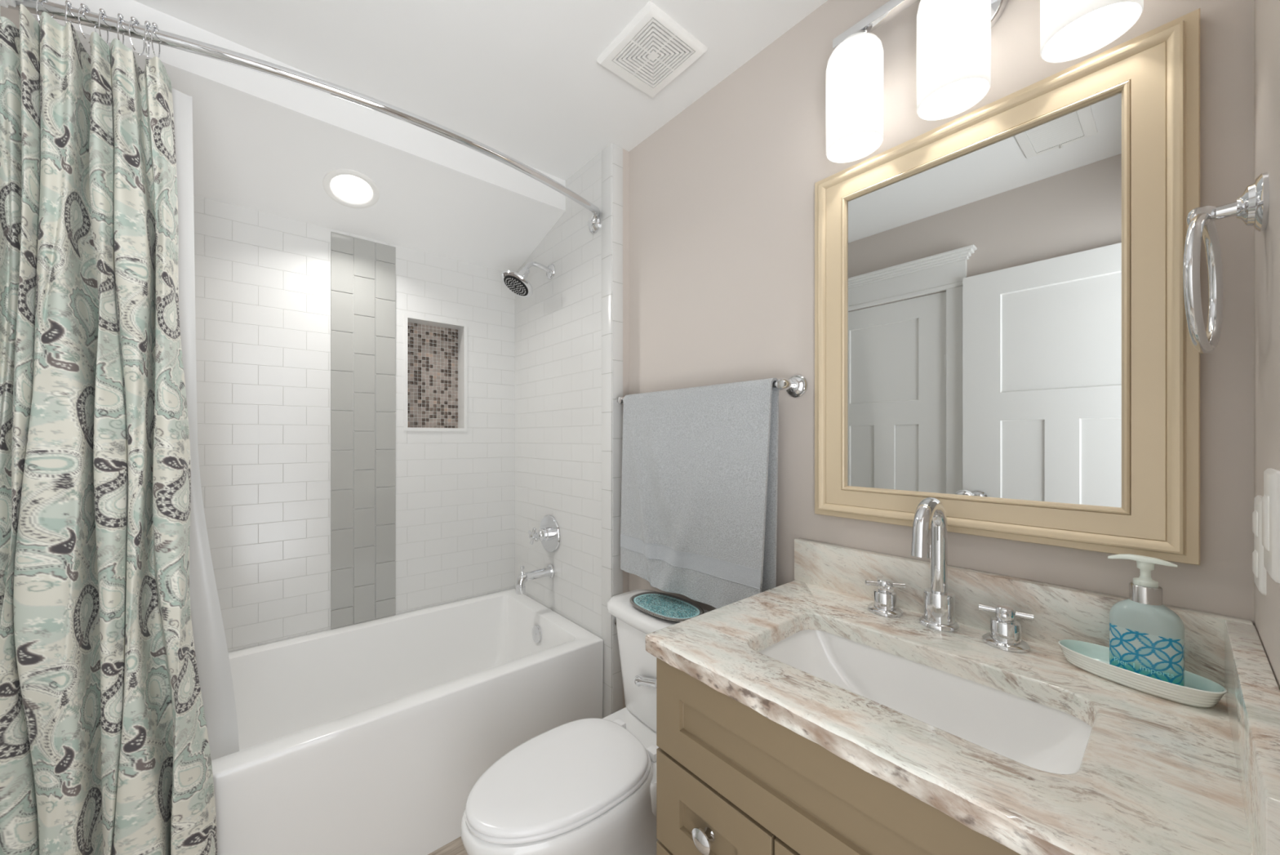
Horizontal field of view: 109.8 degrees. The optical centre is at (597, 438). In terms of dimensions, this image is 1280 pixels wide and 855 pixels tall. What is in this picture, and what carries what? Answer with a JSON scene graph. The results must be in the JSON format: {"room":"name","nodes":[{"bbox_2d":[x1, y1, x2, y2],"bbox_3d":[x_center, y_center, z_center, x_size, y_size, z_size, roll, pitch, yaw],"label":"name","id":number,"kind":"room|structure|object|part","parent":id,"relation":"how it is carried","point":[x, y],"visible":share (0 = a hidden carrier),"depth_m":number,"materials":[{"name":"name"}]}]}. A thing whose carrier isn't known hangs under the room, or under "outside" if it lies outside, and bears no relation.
{"room":"bathroom","nodes":[
{"label":"bathroom","id":0,"kind":"room"},
{"bbox_2d":[0,6,19,29],"bbox_3d":[-1.009,0.049,0.526,0.120,2.423,2.436,0,0,-38],"label":"wall","id":1,"kind":"structure","parent":0,"point":[12,15],"depth_m":0.99,"materials":[{"name":"beige paint"}]},
{"bbox_2d":[0,0,23,65],"bbox_3d":[-0.943,0.171,0.586,0.058,2.179,0.879,0,0,-38],"label":"trim","id":2,"kind":"structure","parent":1,"relation":"attached to","point":[5,3],"depth_m":0.90,"materials":[{"name":"white paint"}]},
{"bbox_2d":[0,0,600,233],"bbox_3d":[-0.581,-0.873,1.314,1.526,0.083,0.183,0,0,-38],"label":"curtain rod","id":3,"kind":"object","parent":1,"relation":"attached to","point":[56,11],"visible":1,"depth_m":1.10,"materials":[{"name":"silver metal"}]},
{"bbox_2d":[35,0,48,23],"bbox_3d":[-1.156,-0.888,0.940,0.011,0.072,0.044,0,0,-32],"label":"curtain ring","id":4,"kind":"object","parent":3,"relation":"hanging from","point":[37,1],"visible":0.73,"depth_m":0.92,"materials":[{"name":"silver metal"}]},
{"bbox_2d":[64,0,71,24],"bbox_3d":[-1.121,-0.888,0.952,0.044,0.072,0.011,0,0,39],"label":"curtain ring","id":5,"kind":"object","parent":3,"relation":"hanging from","point":[68,2],"visible":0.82,"depth_m":0.94,"materials":[{"name":"silver metal"}]},
{"bbox_2d":[171,88,239,759],"bbox_3d":[-1.040,0.000,1.086,0.272,1.680,0.045,0,0,-38],"label":"liner","id":6,"kind":"object","parent":5,"relation":"hanging from","point":[213,664],"visible":0.17,"depth_m":1.12,"materials":[{"name":"white plastic"}]},
{"bbox_2d":[77,3,96,43],"bbox_3d":[-1.093,-0.888,0.962,0.010,0.072,0.045,0,0,-23],"label":"curtain ring","id":7,"kind":"object","parent":3,"relation":"hanging from","point":[86,7],"visible":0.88,"depth_m":0.95,"materials":[{"name":"silver metal"}]},
{"bbox_2d":[97,8,108,44],"bbox_3d":[-1.068,-0.888,0.971,0.011,0.072,0.044,0,0,-41],"label":"curtain ring","id":8,"kind":"object","parent":3,"relation":"hanging from","point":[102,11],"visible":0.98,"depth_m":0.96,"materials":[{"name":"silver metal"}]},
{"bbox_2d":[0,4,217,854],"bbox_3d":[-1.027,0.179,0.937,0.363,2.062,0.197,0,0,-38],"label":"shower curtain","id":9,"kind":"object","parent":3,"relation":"hanging from","point":[104,746],"visible":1,"depth_m":0.91,"materials":[{"name":"fabric"}]},
{"bbox_2d":[116,13,124,44],"bbox_3d":[-1.042,-0.888,0.981,0.044,0.072,0.011,0,0,44],"label":"curtain ring","id":10,"kind":"object","parent":3,"relation":"hanging from","point":[120,15],"visible":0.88,"depth_m":0.97,"materials":[{"name":"silver metal"}]},
{"bbox_2d":[128,16,145,55],"bbox_3d":[-1.017,-0.888,0.991,0.010,0.072,0.045,0,0,-21],"label":"curtain ring","id":11,"kind":"object","parent":3,"relation":"hanging from","point":[135,20],"visible":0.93,"depth_m":0.98,"materials":[{"name":"silver metal"}]},
{"bbox_2d":[144,20,150,57],"bbox_3d":[-1.000,-0.888,0.998,0.044,0.072,0.011,0,0,42],"label":"curtain ring","id":12,"kind":"object","parent":3,"relation":"hanging from","point":[147,23],"visible":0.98,"depth_m":0.99,"materials":[{"name":"silver metal"}]},
{"bbox_2d":[151,22,160,57],"bbox_3d":[-0.987,-0.888,1.004,0.010,0.072,0.045,0,0,-35],"label":"curtain ring","id":13,"kind":"object","parent":3,"relation":"hanging from","point":[154,25],"visible":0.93,"depth_m":0.99,"materials":[{"name":"silver metal"}]},
{"bbox_2d":[193,195,515,652],"bbox_3d":[-1.038,0.110,1.985,1.810,2.300,0.127,0,0,-38],"label":"wall","id":14,"kind":"structure","parent":0,"point":[356,393],"depth_m":1.88,"materials":[{"name":"tile"}]},
{"bbox_3d":[-0.812,-0.300,2.194,0.272,0.508,0.010,0,0,-38],"label":"mosaic panel","id":15,"kind":"part","parent":14,"relation":"part of","materials":[{"name":"beige"}]},
{"bbox_2d":[31,0,827,271],"bbox_3d":[-0.299,-1.044,1.021,1.810,0.359,2.356,0,0,-38],"label":"ceiling","id":16,"kind":"structure","parent":0,"point":[524,80],"depth_m":1.43,"materials":[{"name":"white paint"}]},
{"bbox_2d":[322,168,379,208],"bbox_3d":[-0.925,-0.938,1.693,0.188,0.056,0.181,0,0,-38],"label":"recessed light","id":17,"kind":"object","parent":16,"relation":"in","point":[350,191],"visible":1,"depth_m":1.69,"materials":[{"name":"white glass"}]},
{"bbox_2d":[596,0,707,97],"bbox_3d":[0.161,-1.134,1.333,0.234,0.018,0.229,0,0,-38],"label":"exhaust fan","id":18,"kind":"object","parent":16,"relation":"attached to","point":[653,49],"visible":1,"depth_m":1.31,"materials":[{"name":"white plastic"}]},
{"bbox_2d":[613,17,694,87],"bbox_3d":[0.165,-1.129,1.321,0.174,0.007,0.174,0,0,-38],"label":"grille","id":19,"kind":"object","parent":18,"relation":"attached to","point":[657,48],"depth_m":1.31,"materials":[{"name":"white plastic"}]},
{"bbox_2d":[427,835,466,854],"bbox_3d":[-0.014,1.290,0.651,1.810,0.060,3.450,0,0,-38],"label":"floor","id":20,"kind":"structure","parent":0,"point":[455,846],"depth_m":1.38,"materials":[{"name":"brown wood"}]},
{"bbox_2d":[211,588,603,854],"bbox_3d":[-0.804,1.025,1.607,1.513,0.470,0.762,0,0,-38],"label":"bathtub","id":21,"kind":"object","parent":20,"relation":"on","point":[375,736],"visible":0.74,"depth_m":1.48,"materials":[{"name":"white plastic"}]},
{"bbox_3d":[-0.269,0.874,2.006,0.020,0.073,0.074,0,0,-38],"label":"overflow plate","id":22,"kind":"part","parent":21,"relation":"part of","materials":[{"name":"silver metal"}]},
{"bbox_2d":[460,589,708,854],"bbox_3d":[0.005,0.903,1.245,0.784,0.714,0.458,0,0,-38],"label":"toilet","id":23,"kind":"object","parent":20,"relation":"on","point":[584,786],"visible":0.71,"depth_m":1.12,"materials":[{"name":"white"}]},
{"bbox_3d":[-0.095,0.849,1.147,0.484,0.018,0.302,0,0,-38],"label":"lid","id":24,"kind":"part","parent":23,"relation":"part of","materials":[{"name":"white plastic"}]},
{"bbox_3d":[0.229,0.738,1.417,0.192,0.300,0.406,0,0,-38],"label":"tank","id":25,"kind":"part","parent":23,"relation":"part of","materials":[{"name":"white ceramic"}]},
{"bbox_3d":[0.158,0.722,1.331,0.104,0.054,0.035,0,0,45],"label":"flush lever","id":26,"kind":"part","parent":23,"relation":"part of","materials":[{"name":"silver metal"}]},
{"bbox_3d":[0.227,0.569,1.416,0.224,0.046,0.458,0,0,-38],"label":"tank lid","id":27,"kind":"part","parent":23,"relation":"part of","materials":[{"name":"white ceramic"}]},
{"bbox_2d":[629,591,704,622],"bbox_3d":[0.218,0.536,1.428,0.172,0.018,0.259,0,0,-38],"label":"tray","id":28,"kind":"object","parent":23,"relation":"on","point":[666,606],"visible":0.88,"depth_m":1.42,"materials":[{"name":"teal ceramic"}]},
{"bbox_2d":[656,657,1020,854],"bbox_3d":[0.540,0.839,0.767,0.585,0.842,0.688,0,0,-38],"label":"vanity cabinet","id":29,"kind":"object","parent":20,"relation":"on","point":[731,779],"visible":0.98,"depth_m":0.69,"materials":[{"name":"brown"}]},
{"bbox_3d":[0.195,0.875,0.783,0.013,0.175,0.244,0,0,-38],"label":"drawer","id":30,"kind":"part","parent":29,"relation":"part of","materials":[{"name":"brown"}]},
{"bbox_3d":[0.184,0.692,0.774,0.030,0.039,0.039,0,0,-38],"label":"knob","id":31,"kind":"part","parent":29,"relation":"part of","materials":[{"name":"silver metal"}]},
{"bbox_3d":[0.195,0.693,0.783,0.013,0.174,0.244,0,0,-38],"label":"drawer","id":32,"kind":"part","parent":29,"relation":"part of","materials":[{"name":"brown"}]},
{"bbox_3d":[0.404,0.877,0.510,0.013,0.542,0.433,0,0,-38],"label":"door","id":33,"kind":"part","parent":29,"relation":"part of","materials":[{"name":"brown"}]},
{"bbox_2d":[644,537,1279,854],"bbox_3d":[0.536,0.344,0.774,0.584,0.145,0.705,0,0,-38],"label":"countertop","id":34,"kind":"structure","parent":29,"relation":"on","point":[1155,775],"depth_m":0.62,"materials":[{"name":"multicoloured stone"}]},
{"bbox_2d":[758,629,1092,773],"bbox_3d":[0.499,0.489,0.746,0.309,0.142,0.478,0,0,-38],"label":"sink","id":35,"kind":"object","parent":34,"relation":"in","point":[1029,733],"visible":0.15,"depth_m":0.79,"materials":[{"name":"white"}]},
{"bbox_2d":[864,497,1034,652],"bbox_3d":[0.666,0.249,0.885,0.156,0.265,0.272,0,0,-38],"label":"faucet","id":36,"kind":"object","parent":34,"relation":"on","point":[930,521],"visible":1,"depth_m":0.89,"materials":[{"name":"silver metal"}]},
{"bbox_3d":[0.635,0.353,0.991,0.043,0.040,0.043,0,0,-38],"label":"handle","id":37,"kind":"part","parent":36,"relation":"part of","materials":[{"name":"silver metal"}]},
{"bbox_3d":[0.635,0.324,0.991,0.061,0.026,0.061,0,0,-28],"label":"cross handle","id":38,"kind":"part","parent":36,"relation":"part of","materials":[{"name":"silver metal"}]},
{"bbox_3d":[0.657,0.216,0.885,0.133,0.200,0.028,0,0,-38],"label":"spout","id":39,"kind":"part","parent":36,"relation":"part of","materials":[{"name":"silver metal"}]},
{"bbox_3d":[0.757,0.353,0.832,0.043,0.040,0.043,0,0,-38],"label":"handle","id":40,"kind":"part","parent":36,"relation":"part of","materials":[{"name":"silver metal"}]},
{"bbox_3d":[0.757,0.324,0.832,0.061,0.026,0.061,0,0,-1],"label":"cross handle","id":41,"kind":"part","parent":36,"relation":"part of","materials":[{"name":"silver metal"}]},
{"bbox_2d":[1057,639,1226,707],"bbox_3d":[0.841,0.367,0.704,0.086,0.030,0.173,0,0,-22],"label":"soap dish","id":42,"kind":"object","parent":34,"relation":"on","point":[1197,691],"visible":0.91,"depth_m":0.67,"materials":[{"name":"white ceramic"}]},
{"bbox_2d":[1107,553,1184,686],"bbox_3d":[0.842,0.279,0.690,0.049,0.194,0.075,0,0,-38],"label":"soap dispenser","id":43,"kind":"object","parent":42,"relation":"in","point":[1147,637],"visible":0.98,"depth_m":0.68,"materials":[{"name":"plastic"}]},
{"bbox_2d":[515,142,622,718],"bbox_3d":[-0.121,0.035,2.119,0.192,2.450,0.831,0,0,-38],"label":"wall","id":44,"kind":"structure","parent":0,"point":[569,332],"depth_m":1.92,"materials":[{"name":"tile"}]},
{"bbox_2d":[501,261,555,297],"bbox_3d":[-0.313,-0.723,2.020,0.240,0.172,0.158,0,0,-38],"label":"shower","id":45,"kind":"object","parent":44,"relation":"attached to","point":[517,283],"visible":1,"depth_m":1.99,"materials":[{"name":"silver metal"}]},
{"bbox_3d":[-0.272,-0.774,2.044,0.142,0.055,0.022,0,0,-35],"label":"shower arm","id":46,"kind":"part","parent":45,"relation":"part of","materials":[{"name":"silver metal"}]},
{"bbox_2d":[515,564,555,594],"bbox_3d":[-0.285,0.625,2.032,0.180,0.118,0.062,0,0,-38],"label":"tub spout","id":47,"kind":"object","parent":44,"relation":"attached to","point":[549,571],"visible":1,"depth_m":2.00,"materials":[{"name":"silver metal"}]},
{"bbox_3d":[-0.332,0.588,1.995,0.018,0.044,0.018,0,0,-38],"label":"diverter knob","id":48,"kind":"part","parent":47,"relation":"part of","materials":[{"name":"silver metal"}]},
{"bbox_2d":[528,514,560,552],"bbox_3d":[-0.261,0.443,2.058,0.110,0.174,0.174,0,0,-38],"label":"shower valve","id":49,"kind":"object","parent":44,"relation":"attached to","point":[548,532],"visible":1,"depth_m":2.05,"materials":[{"name":"silver metal"}]},
{"bbox_3d":[-0.291,0.443,2.035,0.034,0.080,0.080,0,0,-38],"label":"cross handle","id":50,"kind":"part","parent":49,"relation":"part of","materials":[{"name":"silver metal"}]},
{"bbox_2d":[622,148,628,708],"bbox_3d":[0.132,0.059,1.837,0.134,2.403,0.070,0,0,-38],"label":"wall","id":51,"kind":"structure","parent":0,"point":[625,153],"depth_m":1.78,"materials":[{"name":"beige paint"}]},
{"bbox_2d":[628,0,1253,625],"bbox_3d":[0.637,0.049,1.224,0.120,2.423,1.538,0,0,-38],"label":"wall","id":52,"kind":"structure","parent":0,"point":[722,194],"depth_m":1.20,"materials":[{"name":"beige paint"}]},
{"bbox_2d":[616,374,808,404],"bbox_3d":[0.316,-0.144,1.471,0.088,0.062,0.720,0,0,-38],"label":"towel bar","id":53,"kind":"object","parent":52,"relation":"attached to","point":[796,385],"visible":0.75,"depth_m":1.21,"materials":[{"name":"silver metal"}]},
{"bbox_3d":[0.114,-0.144,1.731,0.084,0.032,0.032,0,0,-38],"label":"post","id":54,"kind":"part","parent":53,"relation":"part of","materials":[{"name":"silver metal"}]},
{"bbox_2d":[620,377,778,608],"bbox_3d":[0.278,0.169,1.442,0.093,0.665,0.614,0,0,-38],"label":"bath towel","id":55,"kind":"object","parent":53,"relation":"hanging from","point":[700,480],"visible":0.98,"depth_m":1.37,"materials":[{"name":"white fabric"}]},
{"bbox_3d":[0.514,-0.144,1.209,0.084,0.032,0.032,0,0,-38],"label":"post","id":56,"kind":"part","parent":53,"relation":"part of","materials":[{"name":"silver metal"}]},
{"bbox_2d":[826,0,1143,163],"bbox_3d":[0.717,-0.809,0.899,0.148,0.280,0.482,0,0,-38],"label":"vanity light","id":57,"kind":"object","parent":52,"relation":"attached to","point":[953,37],"visible":1,"depth_m":0.89,"materials":[{"name":"white glass"}]},
{"bbox_3d":[0.592,-0.784,1.035,0.115,0.230,0.115,0,0,-38],"label":"lamp shade","id":58,"kind":"part","parent":57,"relation":"part of","materials":[{"name":"white glass"}]},
{"bbox_3d":[0.704,-0.784,0.889,0.115,0.230,0.115,0,0,-38],"label":"lamp shade","id":59,"kind":"part","parent":57,"relation":"part of","materials":[{"name":"white glass"}]},
{"bbox_3d":[0.816,-0.784,0.744,0.115,0.230,0.115,0,0,-38],"label":"lamp shade","id":60,"kind":"part","parent":57,"relation":"part of","materials":[{"name":"white glass"}]},
{"bbox_2d":[814,8,1199,564],"bbox_3d":[0.756,-0.236,0.938,0.038,0.866,0.603,0,0,-38],"label":"wall mirror","id":61,"kind":"object","parent":52,"relation":"attached to","point":[1002,339],"visible":0.98,"depth_m":0.85,"materials":[{"name":"beige mirror"}]},
{"bbox_2d":[847,92,1121,506],"bbox_3d":[0.762,-0.236,0.943,0.014,0.710,0.447,0,0,-38],"label":"mirror glass","id":62,"kind":"object","parent":61,"relation":"attached to","point":[984,273],"depth_m":0.89,"materials":[{"name":"silver mirror"}]},
{"bbox_2d":[794,537,1253,687],"bbox_3d":[0.757,0.328,0.943,0.029,0.111,0.702,0,0,-38],"label":"backsplash","id":63,"kind":"structure","parent":52,"relation":"attached to","point":[1061,612],"depth_m":0.87,"materials":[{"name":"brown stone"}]},
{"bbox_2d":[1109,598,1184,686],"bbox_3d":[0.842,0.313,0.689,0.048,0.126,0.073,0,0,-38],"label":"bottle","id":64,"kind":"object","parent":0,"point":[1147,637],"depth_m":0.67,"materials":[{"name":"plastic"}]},
{"bbox_2d":[1253,0,1279,688],"bbox_3d":[0.382,0.049,0.134,1.850,2.423,0.120,0,0,-38],"label":"wall","id":65,"kind":"structure","parent":0,"point":[1266,12],"depth_m":0.57,"materials":[{"name":"beige paint"}]},
{"bbox_2d":[1182,171,1269,353],"bbox_3d":[0.840,-0.229,0.602,0.187,0.224,0.065,0,0,-38],"label":"towel ring","id":66,"kind":"object","parent":65,"relation":"attached to","point":[1252,206],"visible":1,"depth_m":0.58,"materials":[{"name":"silver metal"}]},
{"bbox_3d":[0.836,-0.305,0.610,0.027,0.027,0.042,0,0,-38],"label":"post","id":67,"kind":"part","parent":66,"relation":"part of","materials":[{"name":"silver metal"}]},
{"bbox_3d":[0.855,-0.305,0.587,0.072,0.072,0.022,0,0,-38],"label":"wall plate","id":68,"kind":"part","parent":66,"relation":"part of","materials":[{"name":"silver metal"}]},
{"bbox_2d":[1252,494,1266,595],"bbox_3d":[0.885,0.140,0.601,0.075,0.124,0.008,0,0,-38],"label":"outlet","id":69,"kind":"object","parent":65,"relation":"attached to","point":[1259,571],"visible":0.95,"depth_m":0.59,"materials":[{"name":"white plastic"}]},
{"bbox_2d":[1252,510,1257,537],"bbox_3d":[0.883,0.114,0.602,0.035,0.034,0.004,0,0,-38],"label":"receptacle","id":70,"kind":"object","parent":69,"relation":"attached to","point":[1255,514],"depth_m":0.59,"materials":[{"name":"white plastic"}]},
{"bbox_2d":[1252,549,1257,577],"bbox_3d":[0.883,0.168,0.602,0.035,0.034,0.004,0,0,-38],"label":"receptacle","id":71,"kind":"object","parent":69,"relation":"attached to","point":[1255,553],"depth_m":0.59,"materials":[{"name":"white plastic"}]},
{"bbox_2d":[1262,467,1279,582],"bbox_3d":[0.783,0.098,0.523,0.090,0.124,0.008,0,0,-38],"label":"light switch","id":72,"kind":"object","parent":65,"relation":"attached to","point":[1271,498],"visible":1,"depth_m":0.50,"materials":[{"name":"white plastic"}]}
]}

